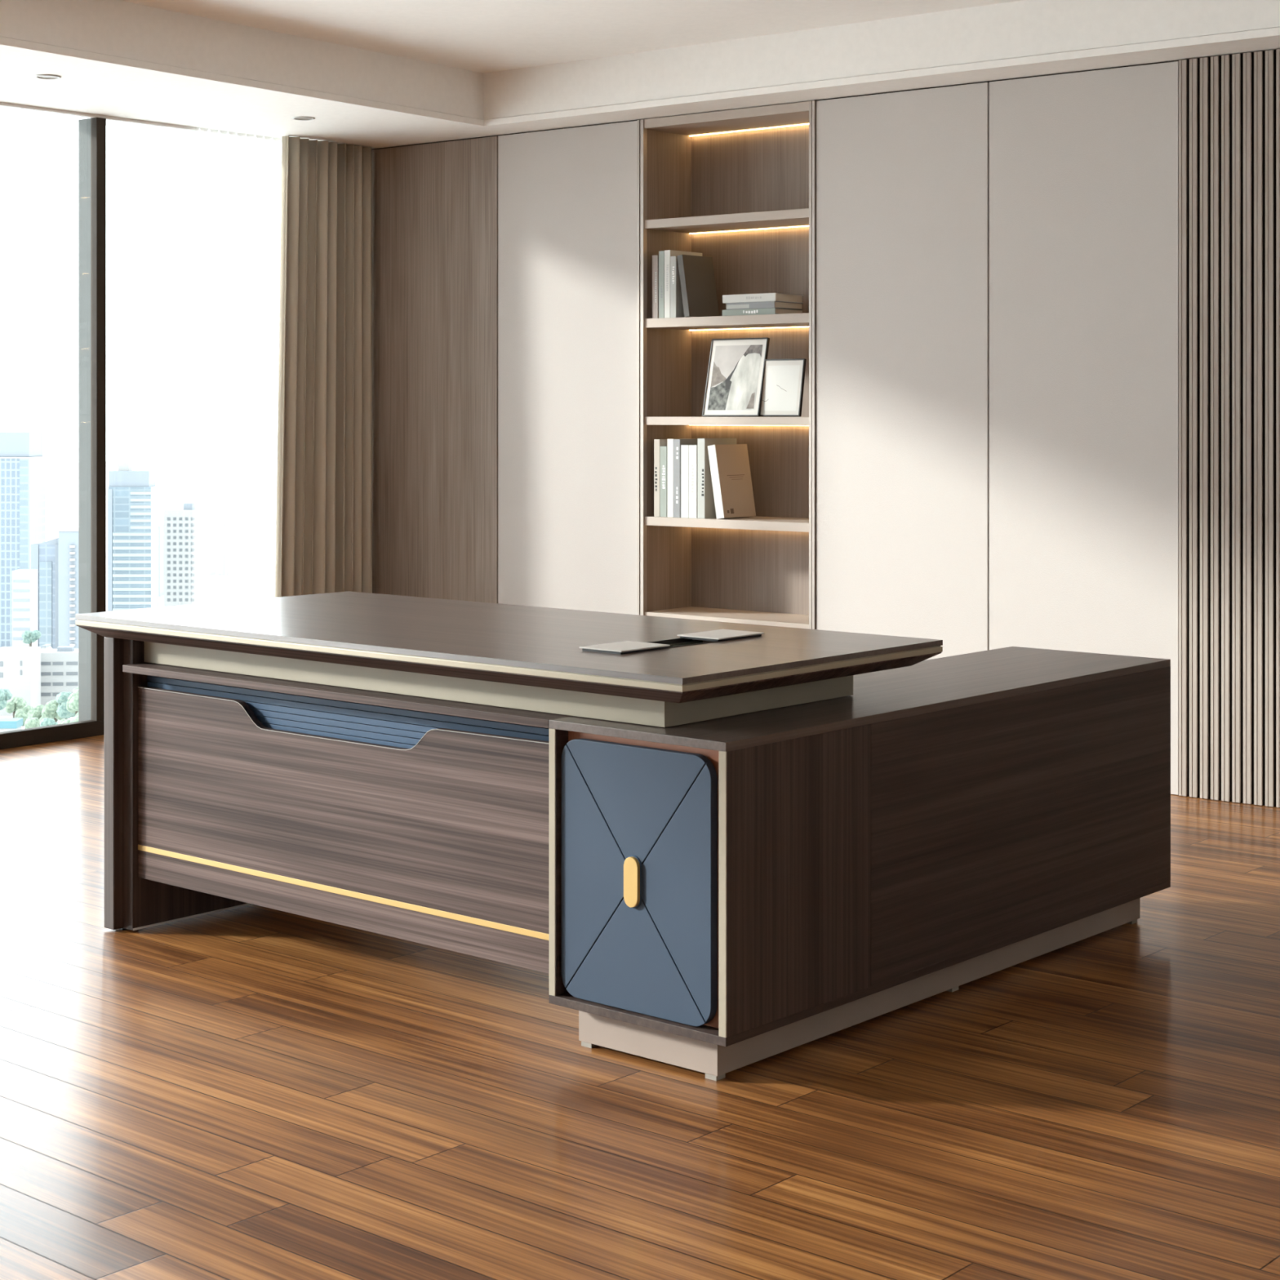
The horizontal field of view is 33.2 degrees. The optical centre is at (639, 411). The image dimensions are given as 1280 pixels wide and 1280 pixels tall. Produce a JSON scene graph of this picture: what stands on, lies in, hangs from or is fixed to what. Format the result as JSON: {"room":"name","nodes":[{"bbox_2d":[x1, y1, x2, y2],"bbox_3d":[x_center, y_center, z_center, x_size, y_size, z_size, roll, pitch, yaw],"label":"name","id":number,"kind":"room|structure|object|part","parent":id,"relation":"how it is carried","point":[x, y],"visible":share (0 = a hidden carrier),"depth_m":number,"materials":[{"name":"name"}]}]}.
{"room":"office","nodes":[
{"label":"office","id":0,"kind":"room"},
{"bbox_2d":[119,0,1022,73],"bbox_3d":[-1.223,-1.489,3.300,8.654,0.150,10.992,0,0,39],"label":"ceiling","id":1,"kind":"structure","parent":0,"point":[479,36],"depth_m":7.75,"materials":[{"name":"white paint"}]},
{"bbox_2d":[0,734,1279,1279],"bbox_3d":[-1.188,1.360,3.272,8.564,0.120,10.992,0,0,39],"label":"floor","id":2,"kind":"structure","parent":0,"point":[252,1091],"depth_m":3.98,"materials":[{"name":"brown wood"}]},
{"bbox_2d":[75,591,942,973],"bbox_3d":[-0.370,0.900,5.067,1.974,0.800,0.905,0,0,41],"label":"executive desk","id":3,"kind":"object","parent":2,"relation":"on","point":[379,763],"visible":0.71,"depth_m":4.86,"materials":[{"name":"brown wood"}]},
{"bbox_3d":[-1.053,0.929,5.656,0.079,0.730,0.800,0,0,41],"label":"leg panel","id":4,"kind":"part","parent":3,"relation":"part of","materials":[{"name":"brown wood"}]},
{"bbox_3d":[-0.706,0.717,4.888,1.450,0.062,0.001,0,0,41],"label":"notch edge trim","id":5,"kind":"part","parent":3,"relation":"part of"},
{"bbox_3d":[-0.699,0.925,4.896,1.450,0.478,0.018,0,0,41],"label":"panel","id":6,"kind":"part","parent":3,"relation":"part of","materials":[{"name":"brown wood"}]},
{"bbox_2d":[648,637,727,648],"bbox_3d":[0.079,0.519,4.698,0.104,0.026,0.230,0,0,41],"label":"cable tray","id":7,"kind":"object","parent":3,"relation":"on","point":[671,642],"depth_m":4.74,"materials":[{"name":"black plastic"}]},
{"bbox_2d":[637,100,816,629],"bbox_3d":[0.433,0.056,8.596,0.872,2.488,0.336,0,0,39],"label":"bookcase","id":8,"kind":"object","parent":2,"relation":"on","point":[736,188],"visible":0.53,"depth_m":8.74,"materials":[{"name":"beige wood"}]},
{"bbox_3d":[0.009,0.055,8.740,0.031,2.486,0.026,0,0,39],"label":"frame","id":9,"kind":"part","parent":8,"relation":"part of","materials":[{"name":"brown wood"}]},
{"bbox_2d":[652,255,658,318],"bbox_3d":[0.101,-0.506,8.762,0.029,0.256,0.130,0,0,39],"label":"book","id":10,"kind":"object","parent":8,"relation":"on","point":[655,258],"visible":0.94,"depth_m":8.71,"materials":[{"name":"grey paper"}]},
{"bbox_2d":[653,439,667,516],"bbox_3d":[0.112,0.270,8.760,0.029,0.314,0.140,0,0,39],"label":"book","id":11,"kind":"object","parent":8,"relation":"on","point":[658,443],"visible":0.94,"depth_m":8.71,"materials":[{"name":"beige paper"}]},
{"bbox_2d":[658,250,664,318],"bbox_3d":[0.134,-0.514,8.749,0.027,0.272,0.150,0,0,39],"label":"book","id":12,"kind":"object","parent":8,"relation":"on","point":[661,254],"visible":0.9,"depth_m":8.69,"materials":[{"name":"grey paper"}]},
{"bbox_2d":[660,445,667,516],"bbox_3d":[0.135,0.283,8.735,0.034,0.286,0.130,0,0,39],"label":"book","id":13,"kind":"object","parent":8,"relation":"on","point":[664,450],"visible":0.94,"depth_m":8.68,"materials":[{"name":"grey paper"}]},
{"bbox_3d":[0.119,0.055,8.867,0.020,2.486,0.310,0,0,39],"label":"panel","id":14,"kind":"part","parent":8,"relation":"part of","materials":[{"name":"brown wood"}]},
{"bbox_2d":[670,256,684,317],"bbox_3d":[0.165,-0.502,8.691,0.029,0.248,0.100,0,0,39],"label":"book","id":15,"kind":"object","parent":8,"relation":"on","point":[677,310],"visible":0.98,"depth_m":8.65,"materials":[{"name":"grey paper"}]},
{"bbox_2d":[667,438,696,517],"bbox_3d":[0.170,0.269,8.720,0.031,0.316,0.150,0,0,39],"label":"book","id":16,"kind":"object","parent":8,"relation":"on","point":[670,442],"visible":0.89,"depth_m":8.66,"materials":[{"name":"white paper"}]},
{"bbox_2d":[664,249,702,318],"bbox_3d":[0.177,-0.515,8.755,0.029,0.274,0.215,0,0,39],"label":"book","id":17,"kind":"object","parent":8,"relation":"on","point":[668,253],"visible":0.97,"depth_m":8.67,"materials":[{"name":"white paper"}]},
{"bbox_2d":[680,444,688,517],"bbox_3d":[0.217,0.281,8.662,0.038,0.292,0.120,0,0,39],"label":"book","id":18,"kind":"object","parent":8,"relation":"on","point":[684,448],"visible":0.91,"depth_m":8.62,"materials":[{"name":"white paper"}]},
{"bbox_2d":[673,439,697,517],"bbox_3d":[0.195,0.269,8.699,0.032,0.315,0.150,0,0,39],"label":"book","id":19,"kind":"object","parent":8,"relation":"on","point":[677,442],"visible":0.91,"depth_m":8.64,"materials":[{"name":"grey paper"}]},
{"bbox_2d":[688,444,697,518],"bbox_3d":[0.249,0.281,8.636,0.039,0.292,0.120,0,0,39],"label":"book","id":20,"kind":"object","parent":8,"relation":"on","point":[692,448],"visible":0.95,"depth_m":8.59,"materials":[{"name":"white paper"}]},
{"bbox_2d":[677,254,719,317],"bbox_3d":[0.237,-0.505,8.698,0.063,0.253,0.200,0,0,39],"label":"book","id":21,"kind":"object","parent":8,"relation":"on","point":[696,273],"visible":0.94,"depth_m":8.67,"materials":[{"name":"black paper"}]},
{"bbox_2d":[697,438,736,518],"bbox_3d":[0.311,0.267,8.647,0.036,0.319,0.215,0,0,39],"label":"book","id":22,"kind":"object","parent":8,"relation":"on","point":[705,499],"visible":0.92,"depth_m":8.57,"materials":[{"name":"beige paper"}]},
{"bbox_3d":[0.432,-1.170,8.591,0.814,0.036,0.315,0,0,39],"label":"panel","id":23,"kind":"part","parent":8,"relation":"part of","materials":[{"name":"beige paint"}]},
{"bbox_3d":[0.433,0.834,8.592,0.814,0.037,0.311,0,0,39],"label":"shelf","id":24,"kind":"part","parent":8,"relation":"part of","materials":[{"name":"beige paint"}]},
{"bbox_3d":[0.433,0.445,8.592,0.814,0.035,0.311,0,0,39],"label":"shelf","id":25,"kind":"part","parent":8,"relation":"part of","materials":[{"name":"beige paint"}]},
{"bbox_3d":[0.433,0.037,8.592,0.814,0.033,0.311,0,0,39],"label":"shelf","id":26,"kind":"part","parent":8,"relation":"part of","materials":[{"name":"beige paint"}]},
{"bbox_3d":[0.433,-0.359,8.592,0.814,0.037,0.311,0,0,39],"label":"shelf","id":27,"kind":"part","parent":8,"relation":"part of","materials":[{"name":"beige paint"}]},
{"bbox_3d":[0.433,-0.761,8.592,0.814,0.035,0.311,0,0,39],"label":"shelf","id":28,"kind":"part","parent":8,"relation":"part of","materials":[{"name":"beige paint"}]},
{"bbox_2d":[707,444,755,519],"bbox_3d":[0.368,0.279,8.601,0.083,0.295,0.216,0,0,39],"label":"book","id":29,"kind":"object","parent":8,"relation":"on","point":[730,468],"visible":1,"depth_m":8.57,"materials":[{"name":"brown paper"}]},
{"bbox_2d":[702,337,769,417],"bbox_3d":[0.387,-0.136,8.533,0.277,0.312,0.099,0,0,39],"label":"framed picture","id":30,"kind":"object","parent":8,"relation":"on","point":[734,387],"visible":1,"depth_m":8.52},
{"bbox_2d":[707,344,762,409],"bbox_3d":[0.377,-0.135,8.521,0.232,0.264,0.002,0,-12,39],"label":"print","id":31,"kind":"object","parent":30,"relation":"attached to","point":[736,368],"depth_m":8.52},
{"bbox_3d":[0.534,0.055,8.720,0.850,2.486,0.015,0,0,39],"label":"panel","id":32,"kind":"part","parent":8,"relation":"part of","materials":[{"name":"brown wood"}]},
{"bbox_2d":[722,307,802,315],"bbox_3d":[0.486,-0.391,8.492,0.257,0.024,0.195,0,0,39],"label":"book","id":33,"kind":"object","parent":8,"relation":"on","point":[773,310],"visible":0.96,"depth_m":8.41,"materials":[{"name":"grey paper"}]},
{"bbox_2d":[726,301,803,309],"bbox_3d":[0.493,-0.416,8.482,0.237,0.026,0.190,0,0,40],"label":"book","id":34,"kind":"object","parent":33,"relation":"on","point":[764,304],"visible":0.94,"depth_m":8.41,"materials":[{"name":"grey paper"}]},
{"bbox_2d":[722,293,803,303],"bbox_3d":[0.487,-0.446,8.495,0.254,0.032,0.195,0,0,38],"label":"book","id":35,"kind":"object","parent":34,"relation":"on","point":[762,297],"visible":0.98,"depth_m":8.42,"materials":[{"name":"white paper"}]},
{"bbox_2d":[760,358,806,416],"bbox_3d":[0.562,-0.093,8.386,0.193,0.225,0.069,0,0,39],"label":"framed picture","id":36,"kind":"object","parent":8,"relation":"on","point":[784,379],"visible":1,"depth_m":8.37},
{"bbox_2d":[762,364,799,410],"bbox_3d":[0.549,-0.092,8.379,0.165,0.179,0.001,0,-9,39],"label":"print","id":37,"kind":"object","parent":36,"relation":"attached to","point":[782,381],"depth_m":8.37},
{"bbox_3d":[0.664,0.055,8.209,0.027,2.486,0.026,0,0,39],"label":"frame","id":38,"kind":"part","parent":8,"relation":"part of","materials":[{"name":"beige wood"}]},
{"bbox_2d":[549,646,1170,1080],"bbox_3d":[0.581,0.965,4.914,0.462,0.671,1.812,0,0,41],"label":"base cabinet","id":39,"kind":"object","parent":2,"relation":"on","point":[731,893],"visible":1,"depth_m":4.39,"materials":[{"name":"brown wood"}]},
{"bbox_3d":[0.414,0.918,5.060,0.017,0.544,1.808,0,0,41],"label":"panel","id":40,"kind":"part","parent":39,"relation":"part of","materials":[{"name":"brown wood"}]},
{"bbox_3d":[-0.015,0.930,4.242,0.036,0.100,0.012,0,0,41],"label":"handle","id":41,"kind":"part","parent":39,"relation":"part of","materials":[{"name":"gold metal"}]},
{"bbox_3d":[-0.006,0.925,4.252,0.392,0.524,0.020,0,0,41],"label":"door","id":42,"kind":"part","parent":39,"relation":"part of","materials":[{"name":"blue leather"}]},
{"bbox_3d":[0.315,0.918,4.266,0.018,0.544,0.478,0,0,41],"label":"panel","id":43,"kind":"part","parent":39,"relation":"part of","materials":[{"name":"brown wood"}]},
{"bbox_3d":[0.581,1.199,4.914,0.462,0.017,1.812,0,0,41],"label":"board","id":44,"kind":"part","parent":39,"relation":"part of","materials":[{"name":"brown wood"}]},
{"bbox_3d":[0.906,0.918,4.951,0.018,0.544,1.330,0,0,41],"label":"panel","id":45,"kind":"part","parent":39,"relation":"part of","materials":[{"name":"brown wood"}]},
{"bbox_2d":[0,0,1279,119],"bbox_3d":[-1.293,-1.317,3.293,8.554,0.194,10.692,0,0,39],"label":"ceiling","id":46,"kind":"structure","parent":0,"point":[115,28],"depth_m":7.79,"materials":[{"name":"white paint"}]},
{"bbox_2d":[34,74,61,79],"bbox_3d":[-2.105,-1.190,7.625,0.092,0.005,0.092,0,0,39],"label":"recessed light","id":47,"kind":"object","parent":46,"relation":"in","point":[38,76],"visible":1,"depth_m":7.62,"materials":[{"name":"grey metal"}]},
{"bbox_2d":[292,116,315,120],"bbox_3d":[-1.366,-1.190,8.708,0.092,0.005,0.092,0,0,39],"label":"recessed light","id":48,"kind":"object","parent":46,"relation":"in","point":[303,118],"visible":1,"depth_m":8.71,"materials":[{"name":"grey metal"}]},
{"bbox_2d":[371,48,1276,150],"bbox_3d":[2.124,0.054,7.348,8.584,2.492,0.488,0,0,39],"label":"wall","id":49,"kind":"structure","parent":0,"point":[1275,49],"depth_m":7.96,"materials":[{"name":"beige paint"}]},
{"bbox_2d":[371,136,497,603],"bbox_3d":[-0.927,0.056,9.496,0.811,2.484,0.012,0,0,39],"label":"wall panel","id":50,"kind":"object","parent":49,"relation":"attached to","point":[434,206],"depth_m":9.48,"materials":[{"name":"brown wood"}]},
{"bbox_2d":[497,120,637,614],"bbox_3d":[-0.307,0.056,8.994,0.771,2.484,0.012,0,0,39],"label":"wall panel","id":51,"kind":"object","parent":49,"relation":"attached to","point":[567,197],"depth_m":8.98,"materials":[{"name":"beige paint"}]},
{"bbox_2d":[0,26,1279,148],"bbox_3d":[-1.293,-1.205,3.293,8.554,0.026,10.692,0,0,39],"label":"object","id":52,"kind":"structure","parent":49,"relation":"attached to","point":[90,82],"depth_m":8.10,"materials":[{"name":"white paint"}]},
{"bbox_2d":[275,136,372,597],"bbox_3d":[-1.392,0.050,9.443,0.093,2.476,0.602,0,0,39],"label":"curtain","id":53,"kind":"object","parent":52,"relation":"hanging from","point":[324,501],"visible":0.77,"depth_m":9.41,"materials":[{"name":"brown fabric"}]},
{"bbox_2d":[816,82,989,660],"bbox_3d":[0.966,0.056,7.964,0.743,2.484,0.012,0,0,39],"label":"wall panel","id":54,"kind":"object","parent":49,"relation":"attached to","point":[903,177],"depth_m":7.94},
{"bbox_2d":[989,61,1178,795],"bbox_3d":[1.543,0.056,7.497,0.727,2.484,0.012,0,0,39],"label":"wall panel","id":55,"kind":"object","parent":49,"relation":"attached to","point":[1084,166],"depth_m":7.48,"materials":[{"name":"beige paint"}]},
{"bbox_2d":[1178,48,1279,807],"bbox_3d":[3.516,0.055,5.894,4.346,2.486,0.022,0,0,39],"label":"wall panel","id":56,"kind":"object","parent":49,"relation":"attached to","point":[1229,104],"visible":1,"depth_m":7.14,"materials":[{"name":"wood"}]},
{"bbox_3d":[-1.403,0.054,9.686,0.160,2.492,0.292,0,0,39],"label":"wall","id":57,"kind":"structure","parent":0,"visible":0},
{"bbox_2d":[0,102,280,749],"bbox_3d":[-4.655,0.054,5.633,0.119,2.492,10.100,0,0,39],"label":"window","id":58,"kind":"structure","parent":57,"relation":"in","point":[91,130],"depth_m":8.63,"materials":[{"name":"brown metal"}]},
{"bbox_3d":[-2.850,0.031,7.814,0.010,2.422,2.077,0,0,39],"label":"pane","id":59,"kind":"part","parent":58,"relation":"part of","materials":[{"name":"clear glass"}]},
{"bbox_3d":[-4.631,-1.186,5.614,0.045,0.012,10.100,0,0,39],"label":"head rail","id":60,"kind":"part","parent":58,"relation":"part of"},
{"bbox_3d":[-1.814,0.031,9.094,0.010,2.422,1.142,0,0,39],"label":"pane","id":61,"kind":"part","parent":58,"relation":"part of","materials":[{"name":"clear glass"}]},
{"label":"outside","id":62,"kind":"structure","parent":0,"visible":0},
{"bbox_2d":[0,457,276,728],"bbox_3d":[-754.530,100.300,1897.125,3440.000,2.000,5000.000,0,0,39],"label":"ground","id":63,"kind":"structure","parent":62,"point":[175,480],"depth_m":2345.41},
{"bbox_2d":[0,688,12,710],"bbox_3d":[-202.974,93.347,677.672,7.827,11.906,8.482,0,0,39],"label":"tree","id":64,"kind":"object","parent":63,"relation":"on","point":[5,694],"visible":1,"depth_m":675.92,"materials":[{"name":"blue plant"}]},
{"bbox_2d":[0,718,22,732],"bbox_3d":[-191.119,95.800,643.000,10.600,7.000,6.800,0,0,0],"label":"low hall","id":65,"kind":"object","parent":63,"relation":"on","point":[6,724],"visible":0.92,"depth_m":639.95,"materials":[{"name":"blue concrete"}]},
{"bbox_2d":[4,696,26,718],"bbox_3d":[-201.191,95.621,690.601,6.566,7.357,6.673,0,0,39],"label":"tree","id":66,"kind":"object","parent":63,"relation":"on","point":[15,703],"visible":0.86,"depth_m":689.08,"materials":[{"name":"green plant"}]},
{"bbox_2d":[0,646,40,715],"bbox_3d":[-205.133,88.638,705.940,12.537,21.324,12.120,0,0,0],"label":"block","id":67,"kind":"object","parent":63,"relation":"on","point":[20,666],"visible":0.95,"depth_m":699.93,"materials":[{"name":"concrete"}]},
{"bbox_2d":[0,431,45,647],"bbox_3d":[-270.451,53.952,911.850,29.381,90.696,24.300,0,0,0],"label":"office tower","id":68,"kind":"structure","parent":63,"relation":"on","point":[22,460],"depth_m":900.05,"materials":[{"name":"glass"}]},
{"bbox_3d":[-270.451,19.404,911.350,29.381,0.600,23.300,0,0,0],"label":"cornice","id":69,"kind":"part","parent":68,"relation":"part of","materials":[{"name":"white concrete"}]},
{"bbox_2d":[14,705,33,726],"bbox_3d":[-195.401,96.488,680.844,7.811,6.683,7.387,0,0,39],"label":"tree","id":70,"kind":"object","parent":63,"relation":"on","point":[22,713],"visible":0.53,"depth_m":678.73,"materials":[{"name":"green plant"}]},
{"bbox_2d":[12,568,37,646],"bbox_3d":[-219.195,77.899,764.440,6.571,42.802,9.120,0,0,0],"label":"apartment block","id":71,"kind":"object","parent":63,"relation":"on","point":[24,581],"visible":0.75,"depth_m":759.96,"materials":[{"name":"white concrete"}]},
{"bbox_2d":[21,630,41,646],"bbox_3d":[-211.238,87.526,744.825,5.302,23.547,6.164,0,0,39],"label":"tree","id":72,"kind":"object","parent":63,"relation":"on","point":[28,637],"visible":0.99,"depth_m":743.62,"materials":[{"name":"green plant"}]},
{"bbox_2d":[24,717,39,728],"bbox_3d":[-176.728,94.087,623.649,4.967,10.425,5.027,0,0,39],"label":"tree","id":73,"kind":"object","parent":63,"relation":"on","point":[30,722],"visible":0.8,"depth_m":621.85,"materials":[{"name":"green plant"}]},
{"bbox_2d":[26,704,57,726],"bbox_3d":[-183.624,94.894,662.159,9.442,8.811,8.342,0,0,39],"label":"tree","id":74,"kind":"object","parent":63,"relation":"on","point":[36,712],"visible":0.32,"depth_m":660.58,"materials":[{"name":"green plant"}]},
{"bbox_2d":[31,537,57,648],"bbox_3d":[-238.078,74.705,866.750,11.950,49.191,14.500,0,0,0],"label":"tower","id":75,"kind":"structure","parent":63,"relation":"on","point":[44,555],"depth_m":859.67,"materials":[{"name":"blue stone"}]},
{"bbox_2d":[40,644,53,648],"bbox_3d":[-207.047,90.300,748.000,5.200,18.000,6.200,0,0,0],"label":"domed hall","id":76,"kind":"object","parent":63,"relation":"on","point":[46,646],"visible":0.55,"depth_m":746.35,"materials":[{"name":"white concrete"}]},
{"bbox_2d":[40,717,58,726],"bbox_3d":[-168.812,93.449,614.180,6.558,11.701,5.464,0,0,39],"label":"tree","id":77,"kind":"object","parent":63,"relation":"on","point":[45,722],"visible":0.29,"depth_m":612.73,"materials":[{"name":"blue plant"}]},
{"bbox_2d":[41,699,64,722],"bbox_3d":[-177.490,93.115,652.059,8.144,12.371,7.375,0,0,39],"label":"tree","id":78,"kind":"object","parent":63,"relation":"on","point":[49,711],"visible":0.59,"depth_m":649.95,"materials":[{"name":"green plant"}]},
{"bbox_2d":[40,645,78,706],"bbox_3d":[-195.622,89.385,725.925,18.676,19.829,12.120,0,0,-4],"label":"low office","id":79,"kind":"structure","parent":63,"relation":"on","point":[59,666],"depth_m":720.04,"materials":[{"name":"white concrete"}]},
{"bbox_2d":[57,645,74,651],"bbox_3d":[-194.060,80.171,725.092,5.000,1.400,4.000,0,0,-4],"label":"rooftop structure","id":80,"kind":"object","parent":79,"relation":"on","point":[67,648],"depth_m":723.21,"materials":[{"name":"concrete"}]},
{"bbox_2d":[57,719,71,724],"bbox_3d":[-161.709,92.930,605.330,6.428,12.739,5.401,0,0,39],"label":"tree","id":81,"kind":"object","parent":63,"relation":"on","point":[62,721],"visible":0.09,"depth_m":603.23,"materials":[{"name":"green plant"}]},
{"bbox_2d":[55,691,75,719],"bbox_3d":[-171.389,91.627,643.120,8.071,15.346,8.431,0,0,39],"label":"tree","id":82,"kind":"object","parent":63,"relation":"on","point":[61,698],"visible":0.54,"depth_m":640.42,"materials":[{"name":"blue plant"}]},
{"bbox_2d":[57,527,78,648],"bbox_3d":[-225.992,72.920,856.800,9.324,52.760,16.400,0,0,0],"label":"tower","id":83,"kind":"structure","parent":63,"relation":"on","point":[68,537],"depth_m":850.07,"materials":[{"name":"blue concrete"}]},
{"bbox_2d":[66,687,78,715],"bbox_3d":[-165.578,90.004,633.809,8.871,18.592,8.426,0,0,39],"label":"tree","id":84,"kind":"object","parent":63,"relation":"on","point":[72,705],"visible":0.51,"depth_m":630.33,"materials":[{"name":"green plant"}]},
{"bbox_2d":[70,711,78,722],"bbox_3d":[-155.580,91.475,596.017,6.686,15.651,6.790,0,0,39],"label":"tree","id":85,"kind":"object","parent":63,"relation":"on","point":[75,718],"visible":0.08,"depth_m":593.30,"materials":[{"name":"green plant"}]},
{"bbox_2d":[107,462,158,611],"bbox_3d":[-237.927,61.461,1007.750,20.272,75.678,16.500,0,0,0],"label":"banded tower","id":86,"kind":"structure","parent":63,"relation":"on","point":[132,495],"depth_m":999.92,"materials":[{"name":"teal glass"}]},
{"bbox_2d":[118,462,132,471],"bbox_3d":[-241.462,25.672,1006.000,5.000,4.100,6.000,0,0,0],"label":"plant","id":87,"kind":"object","parent":86,"relation":"on","point":[122,466],"depth_m":1003.10,"materials":[{"name":"white concrete"}]},
{"bbox_3d":[-238.527,31.422,1008.000,18.872,7.400,14.000,0,0,0],"label":"crown","id":88,"kind":"part","parent":86,"relation":"part of","materials":[{"name":"blue concrete"}]},
{"bbox_2d":[158,524,163,596],"bbox_3d":[-259.944,80.099,1154.850,5.372,38.403,10.300,0,0,0],"label":"block","id":89,"kind":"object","parent":63,"relation":"on","point":[160,526],"visible":0.29,"depth_m":1152.87,"materials":[{"name":"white concrete"}]},
{"bbox_2d":[163,502,201,606],"bbox_3d":[-225.019,72.163,1055.940,16.212,54.273,12.120,0,0,0],"label":"tower","id":90,"kind":"structure","parent":63,"relation":"on","point":[180,526],"depth_m":1049.95,"materials":[{"name":"concrete"}]},
{"bbox_2d":[183,502,196,510],"bbox_3d":[-221.163,46.627,1055.000,5.500,3.200,6.000,0,0,0],"label":"plant","id":91,"kind":"object","parent":90,"relation":"on","point":[187,506],"depth_m":1052.01,"materials":[{"name":"concrete"}]}
]}

